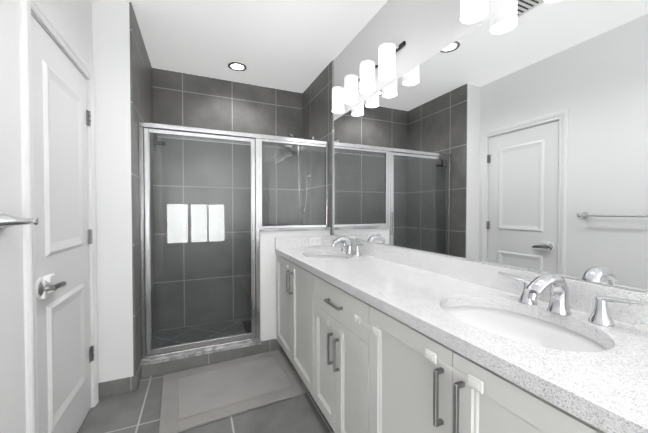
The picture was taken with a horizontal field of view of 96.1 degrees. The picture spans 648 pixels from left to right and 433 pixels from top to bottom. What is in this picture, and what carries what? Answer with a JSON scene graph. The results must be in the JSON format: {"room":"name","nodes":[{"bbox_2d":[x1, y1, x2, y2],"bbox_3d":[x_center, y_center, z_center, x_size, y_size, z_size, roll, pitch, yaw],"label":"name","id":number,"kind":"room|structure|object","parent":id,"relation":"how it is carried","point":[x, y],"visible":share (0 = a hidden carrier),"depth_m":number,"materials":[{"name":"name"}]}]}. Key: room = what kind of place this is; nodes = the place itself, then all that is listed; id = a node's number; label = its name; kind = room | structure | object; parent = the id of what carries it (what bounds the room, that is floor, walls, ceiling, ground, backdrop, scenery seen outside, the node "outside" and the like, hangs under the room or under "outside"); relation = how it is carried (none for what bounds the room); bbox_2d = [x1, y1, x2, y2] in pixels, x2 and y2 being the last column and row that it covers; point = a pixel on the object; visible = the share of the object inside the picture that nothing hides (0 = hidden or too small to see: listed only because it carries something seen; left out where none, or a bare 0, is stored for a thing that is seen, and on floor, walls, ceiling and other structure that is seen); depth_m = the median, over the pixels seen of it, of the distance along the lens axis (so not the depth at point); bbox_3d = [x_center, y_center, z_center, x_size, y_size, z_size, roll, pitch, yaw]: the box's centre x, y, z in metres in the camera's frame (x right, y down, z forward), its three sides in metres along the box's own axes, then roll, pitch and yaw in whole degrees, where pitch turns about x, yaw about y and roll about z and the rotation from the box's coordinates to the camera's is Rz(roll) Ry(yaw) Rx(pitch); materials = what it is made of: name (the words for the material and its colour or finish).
{"room":"bathroom","nodes":[
{"label":"bathroom","id":0,"kind":"room"},
{"bbox_2d":[0,0,92,432],"bbox_3d":[-1.088,-0.084,0.090,0.700,2.640,3.840,0,1,-24],"label":"wall","id":1,"kind":"structure","parent":0,"point":[72,19],"depth_m":1.06,"materials":[{"name":"white paint"}]},
{"bbox_2d":[0,214,38,228],"bbox_3d":[-0.934,0.025,0.732,0.092,0.054,0.664,0,1,-24],"label":"towel bar","id":2,"kind":"object","parent":1,"relation":"attached to","point":[7,221],"visible":1,"depth_m":0.99,"materials":[{"name":"silver metal"}]},
{"bbox_2d":[18,0,98,432],"bbox_3d":[-1.362,0.156,1.472,0.139,2.112,0.829,0,1,-24],"label":"door frame","id":3,"kind":"structure","parent":1,"relation":"attached to","point":[36,10],"depth_m":1.15,"materials":[{"name":"white paint"}]},
{"bbox_2d":[31,15,93,432],"bbox_3d":[-1.311,0.187,1.503,0.095,2.025,0.693,0,1,-24],"label":"door","id":4,"kind":"structure","parent":1,"relation":"in","point":[63,231],"depth_m":1.42,"materials":[{"name":"white paint"}]},
{"bbox_2d":[92,0,133,382],"bbox_3d":[-1.683,-0.124,2.433,0.323,2.640,1.130,0,1,-24],"label":"wall","id":5,"kind":"structure","parent":0,"point":[111,43],"depth_m":1.94,"materials":[{"name":"white paint"}]},
{"bbox_2d":[129,2,154,375],"bbox_3d":[-1.500,-0.124,2.431,0.012,2.640,0.980,0,1,-24],"label":"shower wall tile","id":6,"kind":"structure","parent":5,"relation":"attached to","point":[140,88],"depth_m":2.12,"materials":[{"name":"grey tile"}]},
{"bbox_2d":[77,318,334,432],"bbox_3d":[-0.143,1.234,1.060,2.190,0.090,5.020,0,1,-24],"label":"floor","id":7,"kind":"structure","parent":0,"point":[138,410],"depth_m":1.77,"materials":[{"name":"tile"}]},
{"bbox_2d":[98,339,282,397],"bbox_3d":[-0.247,1.175,0.743,1.344,0.100,3.524,0,1,-24],"label":"baseboard","id":8,"kind":"structure","parent":7,"relation":"on","point":[117,386],"depth_m":1.98,"materials":[{"name":"grey tile"}]},
{"bbox_2d":[140,339,260,376],"bbox_3d":[-0.979,1.141,2.393,0.893,0.110,0.158,0,1,-24],"label":"shower curb","id":9,"kind":"object","parent":7,"relation":"on","point":[168,363],"visible":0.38,"depth_m":2.31,"materials":[{"name":"tile"}]},
{"bbox_2d":[138,121,329,359],"bbox_3d":[-0.668,0.187,2.498,1.560,1.792,0.056,0,1,-24],"label":"shower enclosure","id":10,"kind":"object","parent":9,"relation":"on","point":[256,141],"visible":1,"depth_m":2.39,"materials":[{"name":"clear glass"}]},
{"bbox_2d":[153,135,165,150],"bbox_3d":[-1.279,-0.578,2.264,0.085,0.148,0.043,0,1,-24],"label":"shower caddy","id":11,"kind":"object","parent":10,"relation":"hanging from","point":[155,142],"visible":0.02,"depth_m":2.25,"materials":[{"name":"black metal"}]},
{"bbox_2d":[159,349,308,432],"bbox_3d":[-0.642,1.192,2.071,0.900,0.018,0.660,-1,1,-27],"label":"bath mat","id":12,"kind":"object","parent":7,"relation":"on","point":[197,397],"visible":0.94,"depth_m":1.98,"materials":[{"name":"fabric"}]},
{"bbox_2d":[235,320,250,332],"bbox_3d":[-0.533,1.150,3.027,0.750,0.008,0.500,0,1,-24],"label":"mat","id":13,"kind":"object","parent":7,"relation":"on","point":[245,326],"depth_m":2.97,"materials":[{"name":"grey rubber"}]},
{"bbox_2d":[260,227,330,340],"bbox_3d":[-0.268,0.654,2.709,0.667,1.074,0.134,0,1,-24],"label":"wall","id":14,"kind":"structure","parent":7,"relation":"on","point":[268,328],"depth_m":2.56,"materials":[{"name":"white paint"}]},
{"bbox_2d":[275,247,647,432],"bbox_3d":[0.336,0.780,1.470,0.572,0.865,2.604,0,1,-24],"label":"bathroom vanity","id":15,"kind":"object","parent":7,"relation":"on","point":[375,338],"depth_m":0.98,"materials":[{"name":"white paint"}]},
{"bbox_2d":[152,68,302,330],"bbox_3d":[-0.935,-0.139,3.293,1.737,2.640,0.150,0,1,-24],"label":"wall","id":16,"kind":"structure","parent":0,"point":[184,99],"depth_m":3.10,"materials":[{"name":"grey tile"}]},
{"bbox_2d":[124,0,387,92],"bbox_3d":[-0.143,-1.450,1.014,2.190,0.060,5.020,0,1,-24],"label":"ceiling","id":17,"kind":"structure","parent":0,"point":[298,46],"depth_m":2.33,"materials":[{"name":"white paint"}]},
{"bbox_2d":[228,62,246,70],"bbox_3d":[-0.845,-1.447,2.836,0.176,0.007,0.176,0,1,-24],"label":"recessed light","id":18,"kind":"object","parent":17,"relation":"in","point":[236,66],"visible":1,"depth_m":2.83,"materials":[{"name":"silver metal"}]},
{"bbox_2d":[334,0,647,292],"bbox_3d":[0.764,-0.106,1.385,0.150,2.640,4.732,0,1,-24],"label":"wall","id":19,"kind":"structure","parent":0,"point":[425,30],"depth_m":1.77,"materials":[{"name":"white paint"}]},
{"bbox_2d":[302,60,333,234],"bbox_3d":[-0.083,-0.136,3.119,0.014,2.640,0.851,0,1,-24],"label":"wall tiles","id":20,"kind":"structure","parent":19,"relation":"attached to","point":[318,118],"depth_m":3.02,"materials":[{"name":"grey tile"}]},
{"bbox_2d":[285,134,313,213],"bbox_3d":[-0.266,-0.440,3.131,0.311,0.852,0.198,0,1,-24],"label":"shower head","id":21,"kind":"object","parent":20,"relation":"attached to","point":[287,147],"visible":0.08,"depth_m":3.08},
{"bbox_2d":[332,41,405,112],"bbox_3d":[0.270,-0.966,2.122,0.152,0.213,0.805,0,1,-24],"label":"vanity light","id":22,"kind":"object","parent":19,"relation":"attached to","point":[385,64],"visible":1,"depth_m":1.96,"materials":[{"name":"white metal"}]},
{"bbox_2d":[460,0,487,23],"bbox_3d":[0.786,-0.946,0.939,0.152,0.213,0.805,0,1,-24],"label":"shade","id":23,"kind":"object","parent":19,"relation":"attached to","point":[473,11],"visible":1,"depth_m":1.24,"materials":[{"name":"white glass"}]},
{"bbox_2d":[334,0,647,291],"bbox_3d":[0.585,-0.329,1.592,0.006,1.063,2.462,0,1,-24],"label":"mirror","id":24,"kind":"object","parent":19,"relation":"attached to","point":[515,135],"visible":1,"depth_m":1.15,"materials":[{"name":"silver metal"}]}
]}

